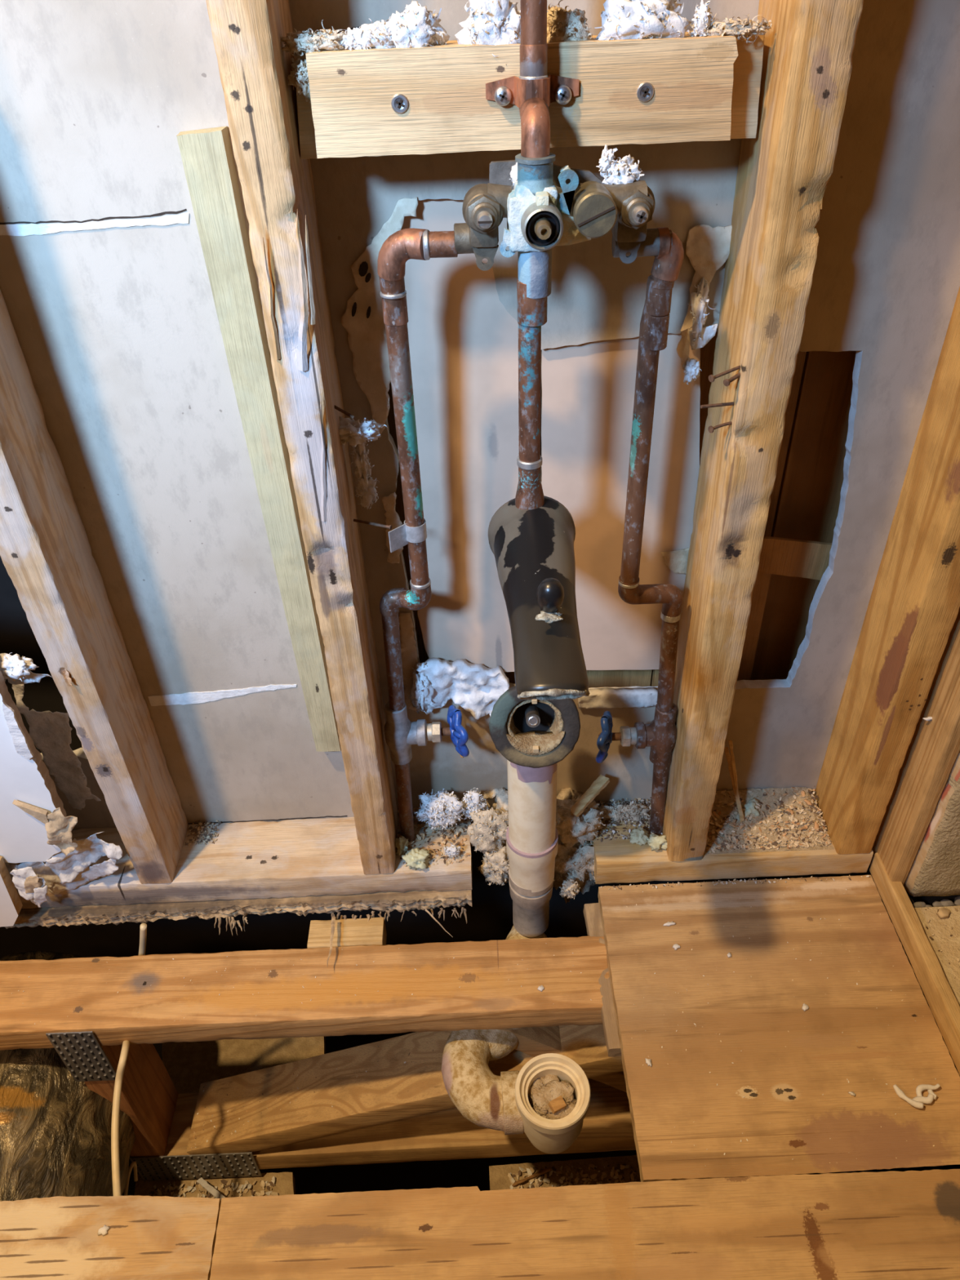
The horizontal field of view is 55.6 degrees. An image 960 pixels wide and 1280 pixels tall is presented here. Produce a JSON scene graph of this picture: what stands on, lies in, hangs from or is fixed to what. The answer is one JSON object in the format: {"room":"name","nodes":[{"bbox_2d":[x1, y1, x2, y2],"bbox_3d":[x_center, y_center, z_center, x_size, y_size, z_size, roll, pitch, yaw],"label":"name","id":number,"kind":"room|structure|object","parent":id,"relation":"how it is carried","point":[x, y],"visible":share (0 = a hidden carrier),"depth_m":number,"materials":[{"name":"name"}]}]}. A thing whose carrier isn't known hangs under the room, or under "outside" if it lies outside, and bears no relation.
{"room":"bathroom under renovation","nodes":[
{"label":"bathroom under renovation","id":0,"kind":"room"},
{"bbox_2d":[0,671,66,862],"bbox_3d":[-0.670,0.098,0.888,0.454,0.400,0.022,-2,38,0],"label":"room drywall","id":1,"kind":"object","parent":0,"point":[28,791],"visible":0.96,"depth_m":0.94,"materials":[{"name":"white paint"}]},
{"bbox_2d":[0,652,38,682],"bbox_3d":[-0.446,0.028,0.866,0.050,0.036,0.026,-2,38,0],"label":"tuft","id":2,"kind":"object","parent":1,"relation":"attached to","point":[15,667],"visible":1,"depth_m":0.86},
{"bbox_2d":[7,670,52,684],"bbox_3d":[-0.441,0.030,0.880,0.049,0.032,0.012,-2,38,0],"label":"paper","id":3,"kind":"object","parent":1,"relation":"attached to","point":[33,677],"visible":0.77,"depth_m":0.89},
{"bbox_2d":[44,807,78,856],"bbox_3d":[-0.450,0.207,0.972,0.050,0.075,0.020,-2,38,0],"label":"paper","id":4,"kind":"object","parent":1,"relation":"attached to","point":[59,828],"visible":1,"depth_m":0.96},
{"bbox_2d":[0,1195,221,1279],"bbox_3d":[-0.528,0.618,0.722,0.595,0.018,0.306,-2,38,0],"label":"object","id":5,"kind":"object","parent":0,"point":[148,1237],"visible":1,"depth_m":0.81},
{"bbox_2d":[0,889,471,965],"bbox_3d":[-0.328,0.330,1.096,0.638,0.046,0.184,-2,38,0],"label":"subfloor remnant","id":6,"kind":"object","parent":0,"point":[424,900],"visible":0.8,"depth_m":1.08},
{"bbox_2d":[4,813,471,908],"bbox_3d":[-0.330,0.269,1.107,0.641,0.039,0.090,-2,38,0],"label":"plate","id":7,"kind":"object","parent":6,"relation":"on","point":[304,857],"visible":0.7,"depth_m":1.08,"materials":[{"name":"brown wood"}]},
{"bbox_2d":[23,873,41,905],"bbox_3d":[-0.500,0.283,1.021,0.026,0.060,0.011,6,39,10],"label":"paper","id":8,"kind":"object","parent":7,"relation":"on","point":[31,882],"visible":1,"depth_m":1.01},
{"bbox_2d":[10,866,45,900],"bbox_3d":[-0.501,0.271,1.014,0.038,0.051,0.010,-2,38,0],"label":"paper","id":9,"kind":"object","parent":8,"relation":"on","point":[20,876],"visible":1,"depth_m":1.01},
{"bbox_2d":[33,884,48,907],"bbox_3d":[-0.493,0.290,1.025,0.023,0.039,0.008,-2,38,0],"label":"paper","id":10,"kind":"object","parent":8,"relation":"on","point":[39,895],"visible":1,"depth_m":1.02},
{"bbox_2d":[8,831,122,888],"bbox_3d":[-0.467,0.257,1.031,0.142,0.112,0.028,-2,38,0],"label":"paper","id":11,"kind":"object","parent":7,"relation":"on","point":[90,850],"visible":0.66,"depth_m":1.02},
{"bbox_2d":[47,858,119,894],"bbox_3d":[-0.460,0.270,1.044,0.106,0.066,0.011,-1,38,1],"label":"paper","id":12,"kind":"object","parent":7,"relation":"on","point":[107,868],"visible":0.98,"depth_m":1.05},
{"bbox_2d":[0,288,188,884],"bbox_3d":[-0.393,-0.100,0.809,0.039,0.912,0.096,-2,38,0],"label":"stud","id":13,"kind":"object","parent":7,"relation":"on","point":[46,550],"visible":1,"depth_m":0.85,"materials":[{"name":"brown wood"}]},
{"bbox_2d":[185,819,221,846],"bbox_3d":[-0.339,0.236,1.114,0.039,0.007,0.036,-2,38,0],"label":"crumbs","id":14,"kind":"object","parent":7,"relation":"on","point":[200,824],"visible":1,"depth_m":1.11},
{"bbox_2d":[205,0,398,875],"bbox_3d":[-0.131,-0.227,0.714,0.055,1.212,0.103,-2,38,0],"label":"stud","id":15,"kind":"object","parent":7,"relation":"on","point":[277,188],"visible":0.97,"depth_m":0.69,"materials":[{"name":"brown wood"}]},
{"bbox_2d":[351,441,374,486],"bbox_3d":[-0.103,-0.152,0.794,0.017,0.063,0.017,27,47,32],"label":"tuft","id":16,"kind":"object","parent":15,"relation":"hanging from","point":[362,468],"visible":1,"depth_m":0.79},
{"bbox_2d":[354,475,378,509],"bbox_3d":[-0.101,-0.133,0.811,0.021,0.036,0.017,-18,41,-19],"label":"tuft","id":17,"kind":"object","parent":16,"relation":"hanging from","point":[368,494],"visible":1,"depth_m":0.81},
{"bbox_2d":[338,415,387,448],"bbox_3d":[-0.103,-0.174,0.767,0.050,0.029,0.029,-2,38,0],"label":"tuft","id":18,"kind":"object","parent":15,"relation":"attached to","point":[353,432],"visible":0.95,"depth_m":0.77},
{"bbox_2d":[305,35,737,158],"bbox_3d":[0.028,-0.358,0.600,0.277,0.060,0.025,-2,38,0],"label":"board","id":19,"kind":"object","parent":15,"relation":"attached to","point":[428,100],"visible":0.99,"depth_m":0.59,"materials":[{"name":"brown wood"}]},
{"bbox_2d":[287,57,311,102],"bbox_3d":[-0.114,-0.365,0.594,0.022,0.025,0.020,-2,38,0],"label":"tuft","id":20,"kind":"object","parent":19,"relation":"attached to","point":[298,77],"visible":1,"depth_m":0.59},
{"bbox_2d":[280,19,346,56],"bbox_3d":[-0.104,-0.381,0.581,0.054,0.023,0.024,-2,38,0],"label":"tuft","id":21,"kind":"object","parent":19,"relation":"on","point":[301,42],"visible":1,"depth_m":0.58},
{"bbox_2d":[337,26,360,50],"bbox_3d":[-0.082,-0.383,0.582,0.016,0.015,0.016,11,40,16],"label":"tuft","id":22,"kind":"object","parent":19,"relation":"on","point":[348,41],"visible":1,"depth_m":0.58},
{"bbox_2d":[345,18,397,49],"bbox_3d":[-0.066,-0.382,0.582,0.041,0.025,0.026,-2,38,0],"label":"tuft","id":23,"kind":"object","parent":19,"relation":"on","point":[378,34],"visible":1,"depth_m":0.57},
{"bbox_2d":[384,0,449,48],"bbox_3d":[-0.042,-0.387,0.580,0.038,0.034,0.032,21,44,27],"label":"tuft","id":24,"kind":"object","parent":19,"relation":"on","point":[416,26],"visible":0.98,"depth_m":0.57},
{"bbox_2d":[454,0,520,56],"bbox_3d":[0.007,-0.389,0.579,0.039,0.047,0.034,-25,43,-25],"label":"tuft","id":25,"kind":"object","parent":19,"relation":"on","point":[486,24],"visible":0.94,"depth_m":0.57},
{"bbox_2d":[506,5,520,44],"bbox_3d":[0.024,-0.383,0.583,0.022,0.039,0.028,-2,38,0],"label":"tuft","id":26,"kind":"object","parent":19,"relation":"attached to","point":[513,17],"visible":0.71,"depth_m":0.57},
{"bbox_2d":[485,74,578,107],"bbox_3d":[0.034,-0.348,0.580,0.060,0.017,0.022,-2,38,0],"label":"clamp","id":27,"kind":"object","parent":19,"relation":"attached to","point":[513,90],"visible":1,"depth_m":0.58,"materials":[{"name":"orange metal"}]},
{"bbox_2d":[546,0,592,42],"bbox_3d":[0.053,-0.390,0.580,0.037,0.030,0.025,-2,38,0],"label":"tuft","id":28,"kind":"object","parent":19,"relation":"on","point":[562,24],"visible":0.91,"depth_m":0.57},
{"bbox_2d":[593,0,691,40],"bbox_3d":[0.103,-0.392,0.578,0.061,0.040,0.025,-2,38,0],"label":"tuft","id":29,"kind":"object","parent":19,"relation":"on","point":[620,19],"visible":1,"depth_m":0.57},
{"bbox_2d":[688,0,713,36],"bbox_3d":[0.141,-0.392,0.581,0.016,0.030,0.015,-2,38,0],"label":"tuft","id":30,"kind":"object","parent":19,"relation":"on","point":[702,20],"visible":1,"depth_m":0.58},
{"bbox_2d":[704,10,771,44],"bbox_3d":[0.165,-0.391,0.582,0.046,0.019,0.022,-2,38,0],"label":"tuft","id":31,"kind":"object","parent":19,"relation":"on","point":[740,28],"visible":1,"depth_m":0.58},
{"bbox_2d":[293,30,764,159],"bbox_3d":[0.032,-0.376,0.627,0.315,0.062,0.037,-2,38,0],"label":"board","id":32,"kind":"object","parent":15,"relation":"attached to","point":[748,65],"visible":0.2,"depth_m":0.61,"materials":[{"name":"brown wood"}]},
{"bbox_2d":[401,847,431,870],"bbox_3d":[-0.074,0.258,1.065,0.034,0.031,0.028,-2,38,0],"label":"lump","id":33,"kind":"object","parent":7,"relation":"on","point":[415,859],"visible":1,"depth_m":1.06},
{"bbox_2d":[377,227,457,842],"bbox_3d":[-0.055,-0.022,0.864,0.113,0.698,0.037,14,41,19],"label":"supply pipe","id":34,"kind":"object","parent":7,"relation":"on","point":[404,245],"visible":0.99,"depth_m":0.74,"materials":[{"name":"orange metal"}]},
{"bbox_2d":[353,518,426,552],"bbox_3d":[-0.081,-0.094,0.807,0.066,0.021,0.029,1,39,5],"label":"strap","id":35,"kind":"object","parent":34,"relation":"attached to","point":[400,536],"visible":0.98,"depth_m":0.80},
{"bbox_2d":[384,701,469,764],"bbox_3d":[-0.058,0.099,0.987,0.091,0.079,0.052,-2,38,0],"label":"shutoff valve","id":36,"kind":"object","parent":34,"relation":"attached to","point":[400,733],"visible":1,"depth_m":0.98,"materials":[{"name":"blue metal"}]},
{"bbox_2d":[397,807,469,866],"bbox_3d":[-0.057,0.234,1.095,0.090,0.016,0.086,-2,38,0],"label":"crumbs","id":37,"kind":"object","parent":7,"relation":"on","point":[448,832],"visible":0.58,"depth_m":1.09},
{"bbox_2d":[413,788,466,831],"bbox_3d":[-0.046,0.202,1.078,0.064,0.068,0.037,-2,38,0],"label":"tuft","id":38,"kind":"object","parent":7,"relation":"on","point":[442,808],"visible":1,"depth_m":1.06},
{"bbox_2d":[0,902,635,1181],"bbox_3d":[-0.078,0.529,1.135,1.400,0.386,0.179,-2,38,0],"label":"joist","id":39,"kind":"object","parent":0,"point":[372,1123],"depth_m":1.04,"materials":[{"name":"brown wood"}]},
{"bbox_2d":[0,951,136,1201],"bbox_3d":[-0.556,0.623,1.080,0.271,0.270,0.420,-2,38,0],"label":"duct","id":40,"kind":"object","parent":39,"relation":"attached to","point":[55,1131],"visible":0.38,"depth_m":1.03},
{"bbox_2d":[111,923,146,1195],"bbox_3d":[-0.391,0.468,0.983,0.049,0.132,0.288,-6,38,-4],"label":"cable","id":41,"kind":"object","parent":39,"relation":"hanging from","point":[143,928],"visible":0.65,"depth_m":0.96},
{"bbox_2d":[133,1172,295,1198],"bbox_3d":[-0.350,0.748,1.210,0.225,0.020,0.072,-2,38,0],"label":"board","id":42,"kind":"object","parent":39,"relation":"attached to","point":[284,1181],"visible":0.29,"depth_m":1.22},
{"bbox_2d":[147,1163,640,1198],"bbox_3d":[-0.095,0.737,1.188,0.700,0.011,0.084,-2,38,0],"label":"crumbs","id":43,"kind":"object","parent":42,"relation":"on","point":[531,1171],"visible":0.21,"depth_m":1.21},
{"bbox_2d":[306,917,386,948],"bbox_3d":[-0.157,0.356,1.081,0.087,0.037,0.039,-2,38,0],"label":"wood block","id":44,"kind":"object","parent":39,"relation":"attached to","point":[349,931],"visible":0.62,"depth_m":1.07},
{"bbox_2d":[441,925,591,1154],"bbox_3d":[0.035,0.451,1.052,0.159,0.099,0.263,-2,38,0],"label":"trap","id":45,"kind":"object","parent":39,"relation":"attached to","point":[504,1103],"visible":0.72,"depth_m":0.98,"materials":[{"name":"beige plastic"}]},
{"bbox_2d":[488,685,580,937],"bbox_3d":[0.057,0.192,0.992,0.087,0.410,0.096,-2,38,0],"label":"drain pipe","id":46,"kind":"object","parent":45,"relation":"attached to","point":[533,736],"visible":0.91,"depth_m":0.94,"materials":[{"name":"beige plastic"}]},
{"bbox_2d":[528,1074,577,1119],"bbox_3d":[0.077,0.486,0.967,0.055,0.024,0.060,-2,38,0],"label":"debris","id":47,"kind":"object","parent":45,"relation":"in","point":[545,1089],"visible":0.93,"depth_m":0.96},
{"bbox_2d":[515,1053,591,1154],"bbox_3d":[0.077,0.506,0.979,0.079,0.097,0.079,-2,38,0],"label":"socket","id":48,"kind":"object","parent":45,"relation":"attached to","point":[551,1136],"depth_m":0.96,"materials":[{"name":"beige plastic"}]},
{"bbox_2d":[488,1155,640,1190],"bbox_3d":[0.145,0.733,1.202,0.263,0.020,0.090,-2,38,0],"label":"board","id":49,"kind":"object","parent":39,"relation":"attached to","point":[499,1179],"visible":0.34,"depth_m":1.22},
{"bbox_2d":[597,875,959,1182],"bbox_3d":[0.307,0.393,0.961,0.325,0.018,0.324,-2,38,0],"label":"plywood panel","id":50,"kind":"object","parent":39,"relation":"on","point":[756,1014],"visible":1,"depth_m":0.93,"materials":[{"name":"wood"}]},
{"bbox_2d":[869,853,959,1075],"bbox_3d":[0.479,0.455,0.832,0.016,0.034,0.624,-2,38,0],"label":"cleat","id":51,"kind":"object","parent":50,"relation":"on","point":[944,1007],"visible":0.99,"depth_m":0.97,"materials":[{"name":"brown wood"}]},
{"bbox_2d":[893,1083,940,1108],"bbox_3d":[0.423,0.438,0.875,0.044,0.009,0.024,-2,38,0],"label":"strip","id":52,"kind":"object","parent":50,"relation":"on","point":[917,1102],"visible":1,"depth_m":0.87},
{"bbox_2d":[121,1031,636,1195],"bbox_3d":[-0.208,1.005,1.426,2.100,0.020,0.870,-2,38,0],"label":"floor","id":53,"kind":"structure","parent":0,"point":[469,1172],"depth_m":1.54,"materials":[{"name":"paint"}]},
{"bbox_2d":[161,1036,325,1093],"bbox_3d":[-0.377,0.696,1.422,0.288,0.020,0.226,-2,38,0],"label":"board","id":54,"kind":"object","parent":53,"relation":"on","point":[188,1064],"visible":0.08,"depth_m":1.45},
{"bbox_2d":[0,555,918,982],"bbox_3d":[-0.259,-0.190,1.027,2.100,2.350,0.010,-2,38,0],"label":"floor gap","id":55,"kind":"structure","parent":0,"point":[490,915],"depth_m":1.55,"materials":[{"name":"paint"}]},
{"bbox_2d":[0,0,959,830],"bbox_3d":[-0.267,-0.376,0.659,2.100,1.600,0.022,-2,38,0],"label":"wall","id":56,"kind":"structure","parent":0,"point":[105,287],"depth_m":0.75,"materials":[{"name":"paint"}]},
{"bbox_2d":[0,855,22,926],"bbox_3d":[-0.614,0.251,0.997,0.182,0.214,0.014,-2,38,0],"label":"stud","id":57,"kind":"object","parent":56,"relation":"attached to","point":[11,904],"depth_m":1.03,"materials":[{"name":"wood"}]},
{"bbox_2d":[12,684,101,809],"bbox_3d":[-0.457,0.118,0.990,0.050,0.200,0.010,0,38,3],"label":"paper","id":58,"kind":"object","parent":56,"relation":"attached to","point":[50,732],"visible":0.98,"depth_m":0.99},
{"bbox_2d":[176,126,341,751],"bbox_3d":[-0.188,-0.122,0.847,0.040,0.624,0.018,-2,38,0],"label":"strip","id":59,"kind":"object","parent":56,"relation":"attached to","point":[206,154],"visible":0.91,"depth_m":0.77,"materials":[{"name":"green wood"}]},
{"bbox_2d":[341,196,417,434],"bbox_3d":[-0.079,-0.257,0.752,0.070,0.197,0.006,-2,38,0],"label":"paper","id":60,"kind":"object","parent":56,"relation":"attached to","point":[366,337],"visible":0.79,"depth_m":0.75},
{"bbox_2d":[382,492,403,563],"bbox_3d":[-0.083,-0.105,0.868,0.018,0.080,0.007,-2,38,0],"label":"paper","id":61,"kind":"object","parent":56,"relation":"attached to","point":[393,518],"visible":0.73,"depth_m":0.86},
{"bbox_2d":[398,612,417,710],"bbox_3d":[-0.066,0.026,0.976,0.042,0.137,0.005,-2,38,0],"label":"paper","id":62,"kind":"object","parent":56,"relation":"attached to","point":[408,649],"visible":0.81,"depth_m":0.97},
{"bbox_2d":[400,198,519,671],"bbox_3d":[-0.007,-0.158,0.851,0.127,0.487,0.012,-2,38,0],"label":"panel","id":63,"kind":"object","parent":56,"relation":"attached to","point":[464,341],"visible":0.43,"depth_m":0.82,"materials":[{"name":"paper"}]},
{"bbox_2d":[415,657,510,719],"bbox_3d":[-0.017,0.053,0.996,0.104,0.084,0.031,-2,38,0],"label":"insulation","id":64,"kind":"object","parent":56,"relation":"attached to","point":[476,688],"visible":0.86,"depth_m":0.98},
{"bbox_2d":[406,662,435,713],"bbox_3d":[-0.064,0.052,0.982,0.029,0.072,0.022,-14,40,-14],"label":"tuft","id":65,"kind":"object","parent":64,"relation":"attached to","point":[422,691],"visible":1,"depth_m":0.98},
{"bbox_2d":[387,380,652,688],"bbox_3d":[0.032,-0.166,0.900,0.318,0.650,0.015,-2,38,0],"label":"board","id":66,"kind":"object","parent":56,"relation":"attached to","point":[625,677],"visible":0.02,"depth_m":1.05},
{"bbox_2d":[482,787,595,903],"bbox_3d":[0.077,0.260,1.161,0.151,0.210,0.066,-2,38,0],"label":"insulation wadding","id":67,"kind":"object","parent":56,"relation":"attached to","point":[499,802],"visible":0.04,"depth_m":1.10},
{"bbox_2d":[464,807,508,856],"bbox_3d":[0.015,0.229,1.090,0.059,0.092,0.047,-22,43,-23],"label":"tuft","id":68,"kind":"object","parent":67,"relation":"attached to","point":[487,832],"visible":0.87,"depth_m":1.07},
{"bbox_2d":[461,787,488,820],"bbox_3d":[-0.007,0.195,1.078,0.034,0.055,0.027,-2,38,0],"label":"tuft","id":69,"kind":"object","parent":68,"relation":"on","point":[473,800],"visible":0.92,"depth_m":1.07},
{"bbox_2d":[478,845,509,885],"bbox_3d":[0.024,0.273,1.105,0.052,0.067,0.040,13,41,19],"label":"tuft","id":70,"kind":"object","parent":68,"relation":"hanging from","point":[495,868],"visible":0.88,"depth_m":1.09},
{"bbox_2d":[555,794,605,851],"bbox_3d":[0.110,0.217,1.085,0.077,0.085,0.058,-2,38,0],"label":"tuft","id":71,"kind":"object","parent":67,"relation":"attached to","point":[571,829],"visible":0.75,"depth_m":1.06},
{"bbox_2d":[553,840,595,887],"bbox_3d":[0.116,0.272,1.113,0.079,0.089,0.063,-18,41,-19],"label":"tuft","id":72,"kind":"object","parent":71,"relation":"hanging from","point":[577,864],"visible":0.66,"depth_m":1.09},
{"bbox_2d":[559,878,581,898],"bbox_3d":[0.107,0.296,1.087,0.025,0.031,0.023,7,39,12],"label":"tuft","id":73,"kind":"object","parent":72,"relation":"hanging from","point":[570,888],"visible":1,"depth_m":1.08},
{"bbox_2d":[570,774,609,817],"bbox_3d":[0.127,0.180,1.060,0.014,0.021,0.063,30,48,34],"label":"wood splinter","id":74,"kind":"object","parent":71,"relation":"on","point":[597,785],"visible":1,"depth_m":1.06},
{"bbox_2d":[577,687,657,708],"bbox_3d":[0.153,0.065,1.014,0.089,0.023,0.014,-1,38,1],"label":"broken gypsum","id":75,"kind":"object","parent":56,"relation":"attached to","point":[605,697],"visible":0.97,"depth_m":1.01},
{"bbox_2d":[540,333,700,670],"bbox_3d":[0.146,-0.119,0.887,0.176,0.387,0.011,-2,38,0],"label":"panel","id":76,"kind":"object","parent":56,"relation":"attached to","point":[588,389],"visible":0.54,"depth_m":0.85,"materials":[{"name":"paper"}]},
{"bbox_2d":[660,547,689,574],"bbox_3d":[0.198,-0.077,0.911,0.037,0.035,0.003,-3,38,-1],"label":"paper","id":77,"kind":"object","parent":76,"relation":"attached to","point":[676,561],"visible":0.71,"depth_m":0.91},
{"bbox_2d":[680,224,732,350],"bbox_3d":[0.182,-0.283,0.736,0.037,0.099,0.010,2,39,6],"label":"paper","id":78,"kind":"object","parent":56,"relation":"attached to","point":[707,247],"visible":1,"depth_m":0.72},
{"bbox_2d":[676,328,689,369],"bbox_3d":[0.171,-0.242,0.759,0.014,0.037,0.008,-20,42,-21],"label":"paper","id":79,"kind":"object","parent":78,"relation":"attached to","point":[682,348],"visible":1,"depth_m":0.76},
{"bbox_2d":[682,357,701,384],"bbox_3d":[0.179,-0.228,0.771,0.016,0.024,0.011,-2,38,0],"label":"tuft","id":80,"kind":"object","parent":79,"relation":"hanging from","point":[692,369],"visible":1,"depth_m":0.77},
{"bbox_2d":[688,276,715,347],"bbox_3d":[0.178,-0.266,0.742,0.020,0.057,0.018,-26,44,-27],"label":"tuft","id":81,"kind":"object","parent":78,"relation":"attached to","point":[699,300],"visible":1,"depth_m":0.74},
{"bbox_2d":[688,323,717,350],"bbox_3d":[0.185,-0.252,0.758,0.024,0.022,0.003,-2,38,0],"label":"paper","id":82,"kind":"object","parent":78,"relation":"attached to","point":[708,332],"visible":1,"depth_m":0.76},
{"bbox_2d":[649,572,771,686],"bbox_3d":[0.256,0.000,1.033,0.112,0.210,0.020,-2,38,0],"label":"board","id":83,"kind":"object","parent":56,"relation":"attached to","point":[761,587],"visible":0.14,"depth_m":1.01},
{"bbox_2d":[591,805,873,884],"bbox_3d":[0.297,0.242,1.107,0.322,0.039,0.090,-2,38,0],"label":"plate","id":84,"kind":"object","parent":56,"relation":"attached to","point":[619,860],"visible":0.52,"depth_m":1.07,"materials":[{"name":"brown wood"}]},
{"bbox_2d":[597,800,650,823],"bbox_3d":[0.174,0.211,1.109,0.075,0.034,0.029,2,39,6],"label":"tuft","id":85,"kind":"object","parent":84,"relation":"on","point":[617,812],"visible":0.88,"depth_m":1.10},
{"bbox_2d":[591,796,662,841],"bbox_3d":[0.176,0.217,1.105,0.086,0.015,0.059,-2,38,0],"label":"crumbs","id":86,"kind":"object","parent":84,"relation":"on","point":[647,802],"visible":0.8,"depth_m":1.10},
{"bbox_2d":[629,825,649,845],"bbox_3d":[0.190,0.233,1.081,0.024,0.019,0.024,10,40,16],"label":"lump","id":87,"kind":"object","parent":84,"relation":"on","point":[639,836],"visible":1,"depth_m":1.08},
{"bbox_2d":[617,226,684,835],"bbox_3d":[0.166,-0.032,0.872,0.093,0.690,0.033,-11,39,-11],"label":"supply pipe","id":88,"kind":"object","parent":84,"relation":"on","point":[666,267],"visible":1,"depth_m":0.78,"materials":[{"name":"orange metal"}]},
{"bbox_2d":[595,702,676,765],"bbox_3d":[0.170,0.103,0.996,0.091,0.079,0.052,-2,38,0],"label":"shutoff valve","id":89,"kind":"object","parent":88,"relation":"attached to","point":[660,735],"visible":0.99,"depth_m":0.98,"materials":[{"name":"orange metal"}]},
{"bbox_2d":[646,833,666,850],"bbox_3d":[0.209,0.238,1.073,0.027,0.020,0.022,-15,40,-15],"label":"lump","id":90,"kind":"object","parent":84,"relation":"on","point":[655,842],"visible":1,"depth_m":1.07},
{"bbox_2d":[662,0,863,861],"bbox_3d":[0.205,-0.243,0.716,0.071,1.212,0.097,-2,38,0],"label":"stud","id":91,"kind":"object","parent":84,"relation":"on","point":[784,172],"visible":0.93,"depth_m":0.70,"materials":[{"name":"brown wood"}]},
{"bbox_2d":[705,786,831,853],"bbox_3d":[0.337,0.213,1.092,0.154,0.024,0.082,-2,38,0],"label":"wood shavings","id":92,"kind":"object","parent":84,"relation":"on","point":[724,845],"visible":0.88,"depth_m":1.08},
{"bbox_2d":[728,739,739,803],"bbox_3d":[0.299,0.159,1.067,0.033,0.100,0.005,28,48,33],"label":"wood splinter","id":93,"kind":"object","parent":92,"relation":"on","point":[730,741],"visible":1,"depth_m":1.06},
{"bbox_2d":[724,746,744,822],"bbox_3d":[0.300,0.172,1.077,0.007,0.099,0.044,-30,46,-31],"label":"wood splinter","id":94,"kind":"object","parent":92,"relation":"on","point":[726,748],"visible":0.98,"depth_m":1.07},
{"bbox_2d":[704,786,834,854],"bbox_3d":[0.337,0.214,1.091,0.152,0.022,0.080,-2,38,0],"label":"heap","id":95,"kind":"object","parent":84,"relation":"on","point":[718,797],"visible":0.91,"depth_m":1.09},
{"bbox_2d":[813,286,959,854],"bbox_3d":[0.414,-0.257,0.723,0.041,1.212,0.101,-2,38,0],"label":"stud","id":96,"kind":"object","parent":84,"relation":"on","point":[913,606],"visible":1,"depth_m":0.89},
{"bbox_2d":[699,331,806,537],"bbox_3d":[0.245,-0.273,0.840,0.112,0.420,0.012,-2,38,0],"label":"board","id":97,"kind":"object","parent":56,"relation":"attached to","point":[707,352],"visible":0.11,"depth_m":0.87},
{"bbox_2d":[757,536,831,580],"bbox_3d":[0.320,-0.084,0.941,0.086,0.058,0.004,-2,38,0],"label":"wood block","id":98,"kind":"object","parent":56,"relation":"attached to","point":[793,557],"visible":0.74,"depth_m":0.94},
{"bbox_2d":[750,351,856,679],"bbox_3d":[0.359,-0.188,0.911,0.105,0.650,0.012,-2,38,0],"label":"wall hole","id":99,"kind":"object","parent":56,"relation":"attached to","point":[807,507],"visible":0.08,"depth_m":0.93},
{"bbox_2d":[869,607,959,885],"bbox_3d":[0.454,-0.231,0.717,0.018,1.248,0.131,-2,38,0],"label":"stud","id":100,"kind":"object","parent":56,"relation":"attached to","point":[934,748],"visible":0.41,"depth_m":0.95,"materials":[{"name":"brown wood"}]},
{"bbox_2d":[488,495,590,701],"bbox_3d":[0.045,-0.035,0.682,0.073,0.087,0.204,-2,38,0],"label":"tub spout","id":101,"kind":"object","parent":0,"point":[532,549],"visible":0.99,"depth_m":0.67,"materials":[{"name":"black metal"}]},
{"bbox_2d":[515,278,547,510],"bbox_3d":[0.037,-0.177,0.686,0.025,0.184,0.025,-2,38,0],"label":"pipe","id":102,"kind":"object","parent":101,"relation":"on","point":[531,313],"visible":0.98,"depth_m":0.68,"materials":[{"name":"orange metal"}]},
{"bbox_2d":[453,152,659,298],"bbox_3d":[0.057,-0.281,0.615,0.149,0.087,0.082,-2,38,0],"label":"shower valve","id":103,"kind":"object","parent":102,"relation":"on","point":[549,205],"visible":1,"depth_m":0.60,"materials":[{"name":"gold metal"}]},
{"bbox_2d":[519,0,550,158],"bbox_3d":[0.028,-0.498,0.446,0.019,0.465,0.040,-2,38,0],"label":"riser pipe","id":104,"kind":"object","parent":103,"relation":"on","point":[534,112],"visible":1,"depth_m":0.56,"materials":[{"name":"orange metal"}]},
{"bbox_2d":[518,248,551,298],"bbox_3d":[0.037,-0.256,0.624,0.023,0.038,0.023,-2,38,0],"label":"socket","id":105,"kind":"object","parent":103,"relation":"attached to","point":[535,266],"depth_m":0.62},
{"bbox_2d":[515,152,555,195],"bbox_3d":[0.036,-0.300,0.589,0.026,0.025,0.026,-2,38,0],"label":"socket","id":106,"kind":"object","parent":103,"relation":"attached to","point":[535,175],"depth_m":0.58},
{"bbox_2d":[595,154,644,184],"bbox_3d":[0.094,-0.311,0.614,0.031,0.027,0.022,-2,38,0],"label":"tuft","id":107,"kind":"object","parent":103,"relation":"on","point":[625,171],"visible":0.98,"depth_m":0.61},
{"bbox_2d":[598,143,617,174],"bbox_3d":[0.084,-0.321,0.608,0.012,0.018,0.012,-15,40,-15],"label":"tuft","id":108,"kind":"object","parent":107,"relation":"on","point":[606,159],"visible":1,"depth_m":0.60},
{"bbox_2d":[209,1164,959,1279],"bbox_3d":[0.185,0.589,0.720,0.920,0.018,0.299,-2,38,0],"label":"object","id":109,"kind":"object","parent":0,"point":[882,1225],"visible":1,"depth_m":0.80,"materials":[{"name":"wood"}]},
{"bbox_2d":[871,876,959,1005],"bbox_3d":[0.689,0.460,0.853,0.402,0.044,0.640,-2,38,0],"label":"floor","id":110,"kind":"structure","parent":0,"point":[949,945],"depth_m":1.00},
{"bbox_2d":[903,750,959,896],"bbox_3d":[0.625,-0.039,0.801,0.308,0.800,0.042,-2,38,0],"label":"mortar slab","id":111,"kind":"object","parent":110,"relation":"on","point":[935,870],"visible":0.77,"depth_m":0.99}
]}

